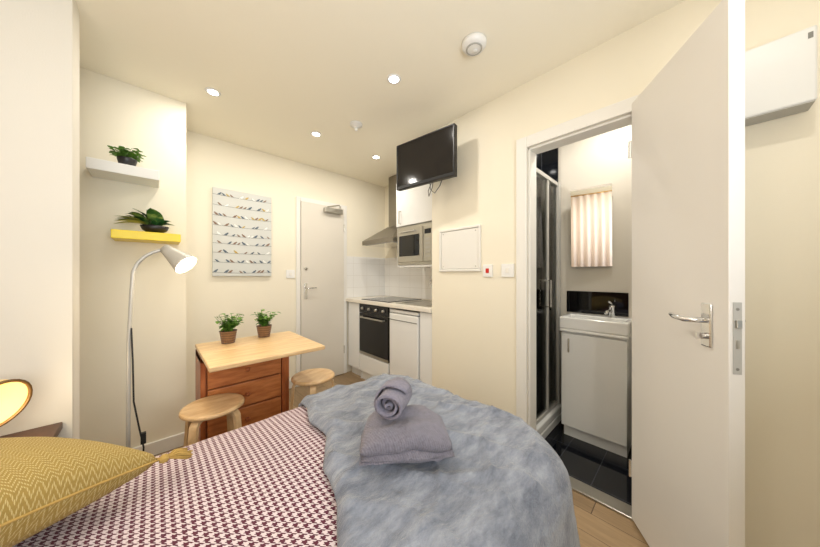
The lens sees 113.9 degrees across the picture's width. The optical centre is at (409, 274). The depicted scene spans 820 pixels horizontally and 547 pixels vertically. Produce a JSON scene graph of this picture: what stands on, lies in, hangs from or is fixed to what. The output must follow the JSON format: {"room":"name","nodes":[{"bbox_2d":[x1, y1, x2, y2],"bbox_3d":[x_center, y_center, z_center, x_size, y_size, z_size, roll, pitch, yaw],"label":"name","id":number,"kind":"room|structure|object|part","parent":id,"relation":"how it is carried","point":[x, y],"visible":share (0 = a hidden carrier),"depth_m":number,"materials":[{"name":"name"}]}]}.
{"room":"studio apartment","nodes":[
{"label":"studio apartment","id":0,"kind":"room"},
{"bbox_2d":[0,0,79,438],"bbox_3d":[-1.748,-0.010,0.923,0.748,2.400,0.150,0,0,-44],"label":"wall partition","id":1,"kind":"structure","parent":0,"point":[40,39],"depth_m":1.07,"materials":[{"name":"paint"}]},
{"bbox_2d":[80,67,185,447],"bbox_3d":[-2.222,-0.010,1.645,1.260,2.400,0.550,0,0,-44],"label":"wall","id":2,"kind":"structure","parent":0,"point":[113,112],"depth_m":1.69,"materials":[{"name":"paint"}]},
{"bbox_2d":[86,157,158,187],"bbox_3d":[-1.713,-0.610,1.611,0.290,0.060,0.200,0,0,-44],"label":"floating shelf","id":3,"kind":"object","parent":2,"relation":"attached to","point":[97,168],"visible":1,"depth_m":1.56,"materials":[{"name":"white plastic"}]},
{"bbox_2d":[107,145,145,165],"bbox_3d":[-1.708,-0.701,1.594,0.156,0.122,0.128,0,0,-15],"label":"potted plant","id":4,"kind":"object","parent":3,"relation":"on","point":[124,156],"visible":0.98,"depth_m":1.58,"materials":[{"name":"green plant"}]},
{"bbox_3d":[-1.696,-0.668,1.602,0.086,0.056,0.086,0,0,-44],"label":"pot","id":5,"kind":"part","parent":4,"relation":"part of","materials":[{"name":"black ceramic"}]},
{"bbox_2d":[111,229,180,244],"bbox_3d":[-1.644,-0.235,1.677,0.300,0.050,0.200,0,0,-44],"label":"floating shelf","id":6,"kind":"object","parent":2,"relation":"attached to","point":[116,234],"visible":1,"depth_m":1.61,"materials":[{"name":"yellow paint"}]},
{"bbox_2d":[114,208,173,232],"bbox_3d":[-1.623,-0.334,1.640,0.275,0.145,0.204,0,0,-44],"label":"potted plant","id":7,"kind":"object","parent":6,"relation":"on","point":[153,220],"visible":0.91,"depth_m":1.64,"materials":[{"name":"green plant"}]},
{"bbox_3d":[-1.610,-0.284,1.685,0.136,0.046,0.136,0,0,-44],"label":"pot","id":8,"kind":"part","parent":7,"relation":"part of","materials":[{"name":"black ceramic"}]},
{"bbox_2d":[133,432,183,455],"bbox_3d":[-1.973,1.145,1.493,1.110,0.090,0.015,0,0,-44],"label":"baseboard","id":9,"kind":"structure","parent":2,"relation":"attached to","point":[175,441],"depth_m":1.79,"materials":[{"name":"paint"}]},
{"bbox_2d":[186,130,384,404],"bbox_3d":[-1.116,-0.010,3.014,2.230,2.400,0.100,0,0,-44],"label":"wall","id":10,"kind":"structure","parent":0,"point":[211,162],"depth_m":2.56,"materials":[{"name":"paint"}]},
{"bbox_2d":[212,187,270,275],"bbox_3d":[-1.558,-0.380,2.499,0.475,0.780,0.032,0,0,-44],"label":"picture","id":11,"kind":"object","parent":10,"relation":"attached to","point":[241,221],"visible":1,"depth_m":2.47,"materials":[{"name":"paper"}]},
{"bbox_2d":[286,270,294,277],"bbox_3d":[-1.254,-0.010,2.804,0.086,0.086,0.013,0,0,-44],"label":"wall switch","id":12,"kind":"object","parent":10,"relation":"attached to","point":[289,273],"visible":1,"depth_m":2.80,"materials":[{"name":"white plastic"}]},
{"bbox_2d":[296,196,346,386],"bbox_3d":[-0.994,0.175,3.048,0.605,2.030,0.020,0,0,-44],"label":"door frame","id":13,"kind":"structure","parent":10,"relation":"attached to","point":[298,199],"depth_m":2.87,"materials":[{"name":"paint"}]},
{"bbox_2d":[300,201,344,375],"bbox_3d":[-0.933,0.188,2.989,0.516,1.989,0.185,0,0,-44],"label":"door","id":14,"kind":"structure","parent":10,"relation":"in","point":[322,227],"depth_m":3.02,"materials":[{"name":"white wood"}]},
{"bbox_3d":[-1.126,0.175,2.886,0.030,0.170,0.008,0,0,-44],"label":"handle plate","id":15,"kind":"part","parent":14,"relation":"part of","materials":[{"name":"silver metal"}]},
{"bbox_2d":[347,256,384,297],"bbox_3d":[-0.562,0.025,3.469,0.600,0.510,0.008,0,0,-44],"label":"tiles","id":16,"kind":"structure","parent":10,"relation":"attached to","point":[365,275],"depth_m":3.45,"materials":[{"name":"white tile"}]},
{"bbox_2d":[76,0,684,186],"bbox_3d":[-0.167,-1.240,1.224,3.650,0.060,4.000,0,0,-44],"label":"ceiling","id":17,"kind":"structure","parent":0,"point":[283,71],"depth_m":1.48,"materials":[{"name":"paint"}]},
{"bbox_2d":[205,87,220,96],"bbox_3d":[-1.302,-1.207,1.765,0.088,0.006,0.088,0,0,-44],"label":"recessed light","id":18,"kind":"object","parent":17,"relation":"in","point":[211,91],"visible":1,"depth_m":1.76,"materials":[{"name":"white plastic"}]},
{"bbox_2d":[311,131,320,136],"bbox_3d":[-0.807,-1.207,2.292,0.088,0.006,0.088,0,0,-44],"label":"recessed light","id":19,"kind":"object","parent":17,"relation":"in","point":[313,133],"visible":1,"depth_m":2.29,"materials":[{"name":"white plastic"}]},
{"bbox_2d":[350,120,361,130],"bbox_3d":[-0.432,-1.183,2.139,0.100,0.055,0.100,0,0,-44],"label":"sensor","id":20,"kind":"object","parent":17,"relation":"attached to","point":[356,125],"visible":1,"depth_m":2.12,"materials":[{"name":"white plastic"}]},
{"bbox_2d":[387,74,400,83],"bbox_3d":[-0.099,-1.207,1.648,0.088,0.006,0.088,0,0,-44],"label":"recessed light","id":21,"kind":"object","parent":17,"relation":"in","point":[394,78],"visible":1,"depth_m":1.64,"materials":[{"name":"white plastic"}]},
{"bbox_2d":[462,32,486,56],"bbox_3d":[0.334,-1.191,1.393,0.128,0.038,0.128,0,0,-44],"label":"smoke detector","id":22,"kind":"object","parent":17,"relation":"attached to","point":[473,44],"visible":1,"depth_m":1.37,"materials":[{"name":"white plastic"}]},
{"bbox_2d":[154,371,648,546],"bbox_3d":[-0.167,1.215,1.224,3.650,0.050,4.000,0,0,-44],"label":"floor","id":23,"kind":"structure","parent":0,"point":[606,471],"depth_m":1.55,"materials":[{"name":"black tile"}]},
{"bbox_2d":[0,422,62,437],"bbox_3d":[-1.445,0.897,0.825,0.400,0.585,0.390,0,0,-44],"label":"bedside table","id":24,"kind":"object","parent":23,"relation":"on","point":[53,430],"visible":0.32,"depth_m":1.03,"materials":[{"name":"brown wood"}]},
{"bbox_2d":[0,379,32,426],"bbox_3d":[-1.394,0.476,0.875,0.128,0.256,0.172,0,0,-3],"label":"table lamp","id":25,"kind":"object","parent":24,"relation":"on","point":[15,394],"visible":0.88,"depth_m":0.93,"materials":[{"name":"gold metal"}]},
{"bbox_2d":[126,245,196,450],"bbox_3d":[-1.261,0.522,1.211,0.442,1.335,0.217,0,0,-11],"label":"floor lamp","id":26,"kind":"object","parent":23,"relation":"on","point":[181,262],"visible":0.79,"depth_m":1.21,"materials":[{"name":"silver metal"}]},
{"bbox_3d":[-1.345,0.712,1.274,0.292,0.943,0.094,0,0,14],"label":"cord","id":27,"kind":"part","parent":26,"relation":"part of","materials":[{"name":"black plastic"}]},
{"bbox_3d":[-1.122,-0.076,1.284,0.146,0.138,0.103,0,0,-20],"label":"lamp shade","id":28,"kind":"part","parent":26,"relation":"part of","materials":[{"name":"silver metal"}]},
{"bbox_3d":[-1.100,-0.061,1.296,0.072,0.072,0.073,0,0,-44],"label":"bulb","id":29,"kind":"part","parent":26,"relation":"part of","materials":[{"name":"white glass"}]},
{"bbox_2d":[179,393,244,446],"bbox_3d":[-1.028,0.933,1.397,0.276,0.516,0.276,0,0,-44],"label":"stool","id":30,"kind":"object","parent":23,"relation":"on","point":[211,407],"visible":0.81,"depth_m":1.38,"materials":[{"name":"brown wood"}]},
{"bbox_3d":[-1.132,0.945,1.399,0.128,0.491,0.038,0,0,1],"label":"leg","id":31,"kind":"part","parent":30,"relation":"part of","materials":[{"name":"brown wood"}]},
{"bbox_3d":[-1.030,0.945,1.293,0.038,0.491,0.128,0,0,1],"label":"leg","id":32,"kind":"part","parent":30,"relation":"part of","materials":[{"name":"brown wood"}]},
{"bbox_3d":[-1.028,0.686,1.397,0.276,0.023,0.276,0,0,-44],"label":"seat","id":33,"kind":"part","parent":30,"relation":"part of","materials":[{"name":"brown wood"}]},
{"bbox_3d":[-1.026,0.945,1.501,0.038,0.491,0.128,0,0,1],"label":"leg","id":34,"kind":"part","parent":30,"relation":"part of","materials":[{"name":"brown wood"}]},
{"bbox_3d":[-0.924,0.945,1.395,0.128,0.491,0.038,0,0,1],"label":"leg","id":35,"kind":"part","parent":30,"relation":"part of","materials":[{"name":"brown wood"}]},
{"bbox_2d":[195,331,324,441],"bbox_3d":[-0.950,0.815,1.685,0.585,0.750,0.610,0,0,-44],"label":"table","id":36,"kind":"object","parent":23,"relation":"on","point":[255,368],"visible":0.65,"depth_m":1.64,"materials":[{"name":"brown wood"}]},
{"bbox_2d":[215,313,243,343],"bbox_3d":[-1.165,0.342,1.737,0.169,0.195,0.177,0,0,-44],"label":"potted plant","id":37,"kind":"object","parent":36,"relation":"on","point":[227,333],"visible":1,"depth_m":1.71,"materials":[{"name":"green plant"}]},
{"bbox_3d":[-1.181,0.400,1.735,0.100,0.080,0.100,0,0,-44],"label":"pot","id":38,"kind":"part","parent":37,"relation":"part of","materials":[{"name":"brown wicker"}]},
{"bbox_3d":[-1.017,0.583,1.665,0.396,0.145,0.024,0,0,-44],"label":"drawer","id":39,"kind":"part","parent":36,"relation":"part of","materials":[{"name":"orange wood"}]},
{"bbox_3d":[-1.017,0.736,1.665,0.396,0.145,0.024,0,0,-44],"label":"drawer","id":40,"kind":"part","parent":36,"relation":"part of","materials":[{"name":"orange wood"}]},
{"bbox_3d":[-1.017,0.888,1.665,0.396,0.145,0.024,0,0,-44],"label":"drawer","id":41,"kind":"part","parent":36,"relation":"part of","materials":[{"name":"orange wood"}]},
{"bbox_2d":[252,309,279,337],"bbox_3d":[-1.029,0.341,1.905,0.186,0.198,0.155,0,0,-17],"label":"potted plant","id":42,"kind":"object","parent":36,"relation":"on","point":[264,329],"visible":1,"depth_m":1.88,"materials":[{"name":"green plant"}]},
{"bbox_3d":[-1.042,0.400,1.909,0.100,0.080,0.100,0,0,-44],"label":"pot","id":43,"kind":"part","parent":42,"relation":"part of","materials":[{"name":"brown wicker"}]},
{"bbox_3d":[-0.925,0.828,1.927,0.030,0.724,0.205,0,0,-44],"label":"gate leg","id":44,"kind":"part","parent":36,"relation":"part of","materials":[{"name":"orange wood"}]},
{"bbox_2d":[290,368,334,409],"bbox_3d":[-0.652,0.933,1.804,0.276,0.516,0.276,0,0,26],"label":"stool","id":45,"kind":"object","parent":23,"relation":"on","point":[313,377],"visible":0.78,"depth_m":1.75,"materials":[{"name":"brown wood"}]},
{"bbox_3d":[-0.751,0.945,1.771,0.128,0.491,0.038,0,0,-19],"label":"leg","id":46,"kind":"part","parent":45,"relation":"part of","materials":[{"name":"brown wood"}]},
{"bbox_3d":[-0.652,0.686,1.804,0.276,0.023,0.276,0,0,26],"label":"seat","id":47,"kind":"part","parent":45,"relation":"part of","materials":[{"name":"brown wood"}]},
{"bbox_3d":[-0.619,0.945,1.706,0.038,0.491,0.128,0,0,-19],"label":"leg","id":48,"kind":"part","parent":45,"relation":"part of","materials":[{"name":"brown wood"}]},
{"bbox_2d":[348,302,360,375],"bbox_3d":[-0.462,0.757,3.357,0.570,0.865,0.233,0,0,-44],"label":"base cabinet","id":49,"kind":"object","parent":23,"relation":"on","point":[353,308],"visible":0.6,"depth_m":3.16,"materials":[{"name":"white laminate"}]},
{"bbox_2d":[359,303,397,379],"bbox_3d":[-0.218,0.756,3.056,0.592,0.868,0.530,0,0,-44],"label":"oven","id":50,"kind":"object","parent":23,"relation":"on","point":[374,352],"visible":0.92,"depth_m":2.86,"materials":[{"name":"black glass"}]},
{"bbox_3d":[-0.416,0.470,2.867,0.044,0.018,0.417,0,0,-44],"label":"handle","id":51,"kind":"part","parent":50,"relation":"part of","materials":[{"name":"metal"}]},
{"bbox_3d":[-0.394,0.995,2.888,0.020,0.190,0.524,0,0,-44],"label":"drawer","id":52,"kind":"part","parent":50,"relation":"part of","materials":[{"name":"white laminate"}]},
{"bbox_3d":[-0.393,0.375,2.889,0.024,0.100,0.524,0,0,-44],"label":"control panel","id":53,"kind":"part","parent":50,"relation":"part of","materials":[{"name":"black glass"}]},
{"bbox_3d":[-0.392,0.661,2.890,0.022,0.458,0.524,0,0,-44],"label":"door","id":54,"kind":"part","parent":50,"relation":"part of","materials":[{"name":"black glass"}]},
{"bbox_2d":[390,309,419,379],"bbox_3d":[0.132,0.765,2.712,0.562,0.850,0.400,0,0,-44],"label":"fridge","id":55,"kind":"object","parent":23,"relation":"on","point":[404,324],"visible":0.45,"depth_m":2.50,"materials":[{"name":"white plastic"}]},
{"bbox_2d":[420,312,431,384],"bbox_3d":[0.343,0.757,2.514,0.570,0.865,0.144,0,0,-44],"label":"base cabinet","id":56,"kind":"object","parent":23,"relation":"on","point":[425,318],"visible":0.28,"depth_m":2.31,"materials":[{"name":"white laminate"}]},
{"bbox_2d":[346,296,431,312],"bbox_3d":[-0.089,0.301,2.954,0.609,0.038,1.387,0,0,-44],"label":"countertop","id":57,"kind":"structure","parent":56,"relation":"on","point":[357,299],"depth_m":2.70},
{"bbox_2d":[362,297,421,302],"bbox_3d":[-0.213,0.278,3.060,0.480,0.009,0.500,0,0,-44],"label":"cooktop","id":58,"kind":"object","parent":57,"relation":"in","point":[380,299],"visible":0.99,"depth_m":2.99,"materials":[{"name":"black glass"}]},
{"bbox_2d":[397,279,431,306],"bbox_3d":[0.163,0.157,2.645,0.430,0.250,0.440,0,0,-44],"label":"sink","id":59,"kind":"object","parent":57,"relation":"in","point":[424,303],"visible":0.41,"depth_m":2.63,"materials":[{"name":"metal"}]},
{"bbox_2d":[397,300,431,306],"bbox_3d":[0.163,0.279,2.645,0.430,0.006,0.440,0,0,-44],"label":"basin","id":60,"kind":"object","parent":59,"relation":"in","point":[424,303],"depth_m":2.63,"materials":[{"name":"metal"}]},
{"bbox_2d":[536,167,560,438],"bbox_3d":[0.801,0.185,2.233,0.624,2.009,0.697,0,0,-44],"label":"shower enclosure","id":61,"kind":"object","parent":23,"relation":"on","point":[548,190],"visible":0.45,"depth_m":2.05,"materials":[{"name":"clear glass"}]},
{"bbox_2d":[536,403,560,438],"bbox_3d":[0.797,1.125,2.235,0.620,0.130,0.690,0,0,-44],"label":"tray","id":62,"kind":"object","parent":61,"relation":"on","point":[544,426],"depth_m":2.00,"materials":[{"name":"white ceramic"}]},
{"bbox_3d":[1.047,0.140,2.017,0.013,0.214,0.043,0,0,-44],"label":"handle","id":63,"kind":"part","parent":61,"relation":"part of","materials":[{"name":"silver metal"}]},
{"bbox_2d":[560,301,631,457],"bbox_3d":[1.345,0.687,1.928,0.288,1.006,0.400,0,0,-44],"label":"vanity unit","id":64,"kind":"object","parent":23,"relation":"on","point":[596,350],"visible":0.93,"depth_m":1.82,"materials":[{"name":"white laminate"}]},
{"bbox_3d":[1.258,0.762,1.845,0.019,0.675,0.380,0,0,-44],"label":"door","id":65,"kind":"part","parent":64,"relation":"part of","materials":[{"name":"white laminate"}]},
{"bbox_2d":[560,313,631,339],"bbox_3d":[1.345,0.358,1.928,0.288,0.107,0.400,0,0,-44],"label":"basin","id":66,"kind":"object","parent":64,"relation":"in","point":[610,327],"depth_m":1.84,"materials":[{"name":"white ceramic"}]},
{"bbox_2d":[604,301,614,316],"bbox_3d":[1.430,0.245,1.911,0.139,0.121,0.036,0,0,-39],"label":"tap","id":67,"kind":"object","parent":64,"relation":"on","point":[611,311],"depth_m":1.93,"materials":[{"name":"silver metal"}]},
{"bbox_2d":[569,476,632,520],"bbox_3d":[0.939,1.184,1.499,0.090,0.012,0.500,0,0,-44],"label":"threshold","id":68,"kind":"object","parent":23,"relation":"on","point":[624,509],"visible":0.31,"depth_m":1.41,"materials":[{"name":"metal"}]},
{"bbox_3d":[-0.520,0.715,0.609,1.930,0.950,0.940,0,0,-44],"label":"bed","id":69,"kind":"object","parent":23,"relation":"on","visible":0},
{"bbox_2d":[13,406,336,546],"bbox_3d":[-0.624,0.748,0.498,1.541,0.334,1.095,0,0,-44],"label":"duvet","id":70,"kind":"object","parent":69,"relation":"on","point":[263,483],"visible":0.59,"depth_m":0.70,"materials":[{"name":"fabric"}]},
{"bbox_2d":[0,437,192,546],"bbox_3d":[-0.912,0.456,0.558,0.533,0.230,0.528,0,0,1],"label":"cushion","id":71,"kind":"object","parent":70,"relation":"on","point":[44,481],"visible":1,"depth_m":0.57,"materials":[{"name":"yellow fabric"}]},
{"bbox_2d":[298,373,579,546],"bbox_3d":[-0.049,0.820,1.037,0.963,0.576,1.185,0,0,-44],"label":"throw blanket","id":72,"kind":"object","parent":70,"relation":"on","point":[504,484],"visible":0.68,"depth_m":0.75,"materials":[{"name":"grey fur"}]},
{"bbox_2d":[359,405,454,465],"bbox_3d":[-0.016,0.487,0.849,0.280,0.110,0.220,0,0,-6],"label":"folded towel","id":73,"kind":"object","parent":72,"relation":"on","point":[419,434],"visible":0.94,"depth_m":0.77,"materials":[{"name":"grey fabric"}]},
{"bbox_2d":[374,377,411,419],"bbox_3d":[-0.055,0.392,0.858,0.099,0.097,0.144,0,0,14],"label":"rolled towel","id":74,"kind":"object","parent":73,"relation":"on","point":[389,402],"visible":1,"depth_m":0.82,"materials":[{"name":"grey fabric"}]},
{"bbox_2d":[385,125,631,332],"bbox_3d":[0.723,-0.010,2.385,0.760,2.400,3.350,0,0,-44],"label":"wall","id":75,"kind":"structure","parent":0,"point":[602,159],"depth_m":2.03,"materials":[{"name":"paint"}]},
{"bbox_2d":[362,174,397,247],"bbox_3d":[-0.221,-0.779,3.205,0.450,0.851,0.580,0,0,-44],"label":"hood","id":76,"kind":"object","parent":75,"relation":"attached to","point":[386,238],"visible":0.56,"depth_m":3.21,"materials":[{"name":"metal"}]},
{"bbox_2d":[385,257,431,299],"bbox_3d":[0.136,0.025,3.167,0.008,0.510,1.392,0,0,-44],"label":"tiles","id":77,"kind":"structure","parent":75,"relation":"attached to","point":[399,281],"depth_m":3.35,"materials":[{"name":"white tile"}]},
{"bbox_2d":[396,183,431,227],"bbox_3d":[0.190,-0.735,2.775,0.468,0.470,0.550,0,0,-44],"label":"upper cabinet","id":78,"kind":"object","parent":75,"relation":"attached to","point":[413,205],"visible":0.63,"depth_m":2.64,"materials":[{"name":"white plastic"}]},
{"bbox_2d":[397,222,431,267],"bbox_3d":[0.188,-0.289,2.773,0.474,0.415,0.550,0,0,-44],"label":"microwave","id":79,"kind":"object","parent":78,"relation":"attached to","point":[414,242],"visible":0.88,"depth_m":2.62,"materials":[{"name":"silver metal"}]},
{"bbox_3d":[0.000,-0.300,2.680,0.015,0.340,0.365,0,0,-44],"label":"door","id":80,"kind":"part","parent":79,"relation":"part of","materials":[{"name":"metal"}]},
{"bbox_3d":[0.172,-0.300,2.500,0.015,0.340,0.117,0,0,-44],"label":"control panel","id":81,"kind":"part","parent":79,"relation":"part of","materials":[{"name":"metal"}]},
{"bbox_2d":[571,184,611,266],"bbox_3d":[1.386,-0.365,2.044,0.260,0.600,0.058,0,0,40],"label":"bathroom mirror","id":82,"kind":"object","parent":75,"relation":"attached to","point":[591,207],"visible":1,"depth_m":2.03,"materials":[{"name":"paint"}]},
{"bbox_2d":[567,291,628,316],"bbox_3d":[1.424,0.214,2.049,0.008,0.172,0.395,0,0,-44],"label":"tile backsplash","id":83,"kind":"structure","parent":75,"relation":"attached to","point":[589,302],"depth_m":2.04,"materials":[{"name":"black glass"}]},
{"bbox_2d":[536,148,557,181],"bbox_3d":[1.009,0.000,2.479,0.014,2.380,0.670,0,0,-44],"label":"wall","id":84,"kind":"structure","parent":0,"point":[547,162],"depth_m":2.28,"materials":[{"name":"black tile"}]},
{"bbox_2d":[432,0,819,546],"bbox_3d":[1.051,-0.010,1.419,0.100,2.400,2.400,0,0,-44],"label":"wall","id":85,"kind":"structure","parent":0,"point":[474,315],"depth_m":1.05,"materials":[{"name":"paint"}]},
{"bbox_2d":[397,123,456,195],"bbox_3d":[0.169,-0.829,2.096,0.535,0.443,0.228,0,0,39],"label":"television","id":86,"kind":"object","parent":85,"relation":"attached to","point":[431,157],"visible":1,"depth_m":1.99,"materials":[{"name":"black plastic"}]},
{"bbox_2d":[439,224,480,271],"bbox_3d":[0.373,-0.195,2.044,0.016,0.336,0.380,0,0,-44],"label":"access panel","id":87,"kind":"object","parent":85,"relation":"attached to","point":[460,247],"visible":1,"depth_m":2.03,"materials":[{"name":"paint"}]},
{"bbox_2d":[483,264,492,276],"bbox_3d":[0.543,-0.030,1.869,0.013,0.086,0.072,0,0,-44],"label":"wall switch","id":88,"kind":"object","parent":85,"relation":"attached to","point":[487,269],"visible":1,"depth_m":1.86,"materials":[{"name":"white plastic"}]},
{"bbox_2d":[501,264,513,276],"bbox_3d":[0.644,-0.030,1.763,0.013,0.086,0.086,0,0,-44],"label":"wall switch","id":89,"kind":"object","parent":85,"relation":"attached to","point":[507,270],"visible":1,"depth_m":1.76,"materials":[{"name":"white plastic"}]},
{"bbox_2d":[516,94,639,429],"bbox_3d":[0.951,0.163,1.510,0.118,2.055,0.666,0,0,-44],"label":"door frame","id":90,"kind":"structure","parent":85,"relation":"attached to","point":[624,107],"depth_m":1.67,"materials":[{"name":"paint"}]},
{"bbox_2d":[629,0,745,546],"bbox_3d":[1.024,0.174,1.035,0.166,2.008,0.549,0,0,15],"label":"door","id":91,"kind":"structure","parent":85,"relation":"in","point":[687,145],"depth_m":0.93,"materials":[{"name":"paint"}]},
{"bbox_3d":[0.935,0.143,0.905,0.064,0.022,0.101,0,0,15],"label":"lever","id":92,"kind":"part","parent":91,"relation":"part of","materials":[{"name":"silver metal"}]},
{"bbox_3d":[0.952,0.160,0.857,0.007,0.140,0.040,0,0,15],"label":"handle plate","id":93,"kind":"part","parent":91,"relation":"part of","materials":[{"name":"silver metal"}]},
{"bbox_3d":[0.954,0.185,0.778,0.020,0.210,0.002,0,0,15],"label":"latch plate","id":94,"kind":"part","parent":91,"relation":"part of","materials":[{"name":"silver metal"}]},
{"bbox_2d":[745,25,817,126],"bbox_3d":[1.263,-0.708,1.051,0.102,0.254,0.365,0,0,-44],"label":"wall heater","id":95,"kind":"object","parent":85,"relation":"attached to","point":[781,75],"visible":0.48,"depth_m":0.94,"materials":[{"name":"grey plastic"}]}
]}

